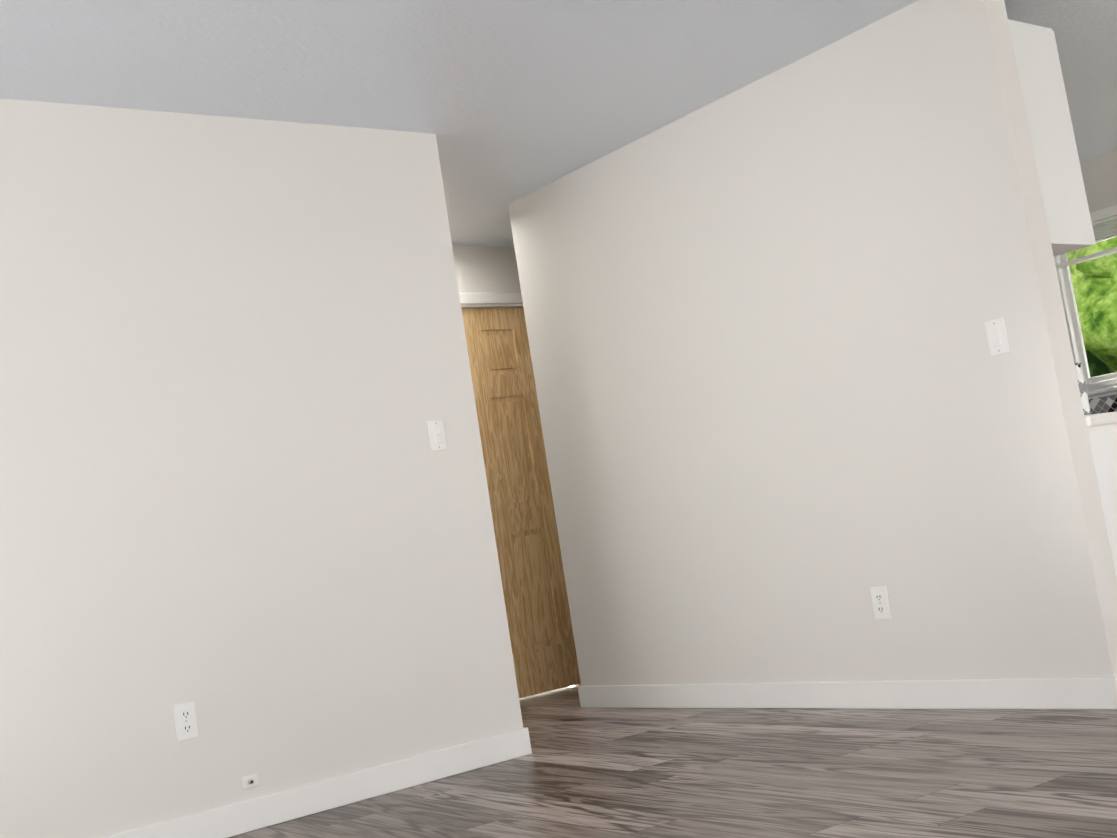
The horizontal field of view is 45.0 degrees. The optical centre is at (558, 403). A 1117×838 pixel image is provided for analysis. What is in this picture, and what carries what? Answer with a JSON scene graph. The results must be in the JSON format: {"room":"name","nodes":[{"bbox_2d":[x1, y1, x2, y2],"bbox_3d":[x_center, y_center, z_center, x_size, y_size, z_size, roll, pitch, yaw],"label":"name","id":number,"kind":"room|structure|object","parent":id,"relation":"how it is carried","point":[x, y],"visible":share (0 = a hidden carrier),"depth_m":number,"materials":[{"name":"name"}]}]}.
{"room":"empty living room","nodes":[
{"label":"empty living room","id":0,"kind":"room"},
{"bbox_2d":[0,98,522,837],"bbox_3d":[-1.481,0.222,4.366,2.930,2.440,0.120,-4,-7,-39],"label":"wall","id":1,"kind":"structure","parent":0,"point":[244,508],"depth_m":4.58,"materials":[{"name":"white paint"}]},
{"bbox_2d":[173,701,198,741],"bbox_3d":[-1.194,1.018,4.329,0.072,0.116,0.010,-4,-7,-39],"label":"outlet","id":2,"kind":"object","parent":1,"relation":"attached to","point":[185,719],"visible":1,"depth_m":4.33,"materials":[{"name":"white plastic"}]},
{"bbox_2d":[241,773,258,789],"bbox_3d":[-1.007,1.238,4.419,0.060,0.040,0.022,-4,-7,-39],"label":"outlet","id":3,"kind":"object","parent":1,"relation":"attached to","point":[250,781],"visible":1,"depth_m":4.42,"materials":[{"name":"white plastic"}]},
{"bbox_2d":[102,727,531,837],"bbox_3d":[-1.300,1.372,4.244,2.958,0.100,0.134,-4,-7,-39],"label":"baseboard","id":4,"kind":"structure","parent":1,"relation":"attached to","point":[242,817],"depth_m":4.60,"materials":[{"name":"white wood"}]},
{"bbox_2d":[427,420,446,450],"bbox_3d":[-0.457,0.120,5.106,0.072,0.116,0.013,-4,-7,-39],"label":"light switch","id":5,"kind":"object","parent":1,"relation":"attached to","point":[436,432],"visible":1,"depth_m":5.10,"materials":[{"name":"white plastic"}]},
{"bbox_2d":[452,244,520,292],"bbox_3d":[-3.485,0.556,4.615,13.080,2.440,0.120,-4,-7,-39],"label":"wall","id":6,"kind":"structure","parent":0,"point":[485,269],"depth_m":7.25,"materials":[{"name":"white paint"}]},
{"bbox_2d":[459,292,580,685],"bbox_3d":[-0.333,0.476,7.097,0.900,2.140,0.134,-4,-7,-39],"label":"door frame","id":7,"kind":"structure","parent":6,"relation":"attached to","point":[491,300],"depth_m":7.23,"materials":[{"name":"white wood"}]},
{"bbox_2d":[462,308,580,697],"bbox_3d":[-0.307,0.501,7.068,0.750,2.053,0.106,-4,-7,-39],"label":"hall door","id":8,"kind":"structure","parent":6,"relation":"in","point":[526,533],"depth_m":7.17,"materials":[{"name":"brown wood"}]},
{"bbox_2d":[0,0,1116,247],"bbox_3d":[-0.196,-1.629,0.314,13.320,0.238,11.540,-4,-7,-39],"label":"ceiling","id":9,"kind":"structure","parent":0,"point":[506,102],"depth_m":4.66,"materials":[{"name":"white paint"}]},
{"bbox_2d":[228,685,1116,837],"bbox_3d":[0.191,0.827,0.149,13.200,0.100,11.420,-4,-7,-39],"label":"floor","id":10,"kind":"structure","parent":0,"point":[579,772],"depth_m":4.02,"materials":[{"name":"brown wood"}]},
{"bbox_2d":[1075,363,1116,580],"bbox_3d":[1.404,0.558,5.282,0.625,1.090,1.995,-4,-7,-39],"label":"base cabinet","id":11,"kind":"object","parent":10,"relation":"on","point":[1102,430],"depth_m":4.37,"materials":[{"name":"white wood"}]},
{"bbox_2d":[508,0,1116,685],"bbox_3d":[0.795,-0.024,5.388,0.120,2.440,2.670,-4,-7,-39],"label":"wall","id":12,"kind":"structure","parent":0,"point":[792,410],"depth_m":5.03,"materials":[{"name":"white paint"}]},
{"bbox_2d":[578,676,1116,709],"bbox_3d":[1.208,1.110,5.460,0.754,0.100,2.698,-4,-7,-39],"label":"baseboard","id":13,"kind":"structure","parent":12,"relation":"attached to","point":[1096,693],"depth_m":4.92,"materials":[{"name":"white wood"}]},
{"bbox_2d":[870,586,891,618],"bbox_3d":[1.166,0.722,4.888,0.010,0.116,0.072,-4,-7,-39],"label":"outlet","id":14,"kind":"object","parent":12,"relation":"attached to","point":[880,601],"visible":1,"depth_m":4.88,"materials":[{"name":"white plastic"}]},
{"bbox_2d":[985,318,1009,355],"bbox_3d":[1.445,-0.219,4.452,0.013,0.116,0.072,-4,-7,-39],"label":"light switch","id":15,"kind":"object","parent":12,"relation":"attached to","point":[997,337],"visible":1,"depth_m":4.45,"materials":[{"name":"white plastic"}]},
{"bbox_2d":[1008,19,1095,255],"bbox_3d":[1.075,-0.753,5.345,0.338,0.780,1.950,-4,-7,-39],"label":"upper cabinet","id":16,"kind":"object","parent":12,"relation":"attached to","point":[1063,192],"visible":0.08,"depth_m":4.60,"materials":[{"name":"white wood"}]},
{"bbox_2d":[1080,150,1116,396],"bbox_3d":[5.094,-0.790,4.359,0.120,2.440,11.420,-4,-7,-39],"label":"wall","id":17,"kind":"structure","parent":0,"point":[1099,174],"depth_m":7.05,"materials":[{"name":"white paint"}]},
{"bbox_2d":[1054,204,1116,395],"bbox_3d":[3.009,-0.571,6.920,0.145,0.937,1.100,-4,-7,-39],"label":"kitchen window","id":18,"kind":"structure","parent":17,"relation":"in","point":[1104,220],"depth_m":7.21,"materials":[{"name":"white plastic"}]},
{"bbox_2d":[1088,392,1116,413],"bbox_3d":[2.901,0.316,6.578,0.645,1.372,3.027,-4,-7,-39],"label":"backsplash","id":19,"kind":"structure","parent":0,"point":[1104,403],"depth_m":7.09,"materials":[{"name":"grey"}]}
]}

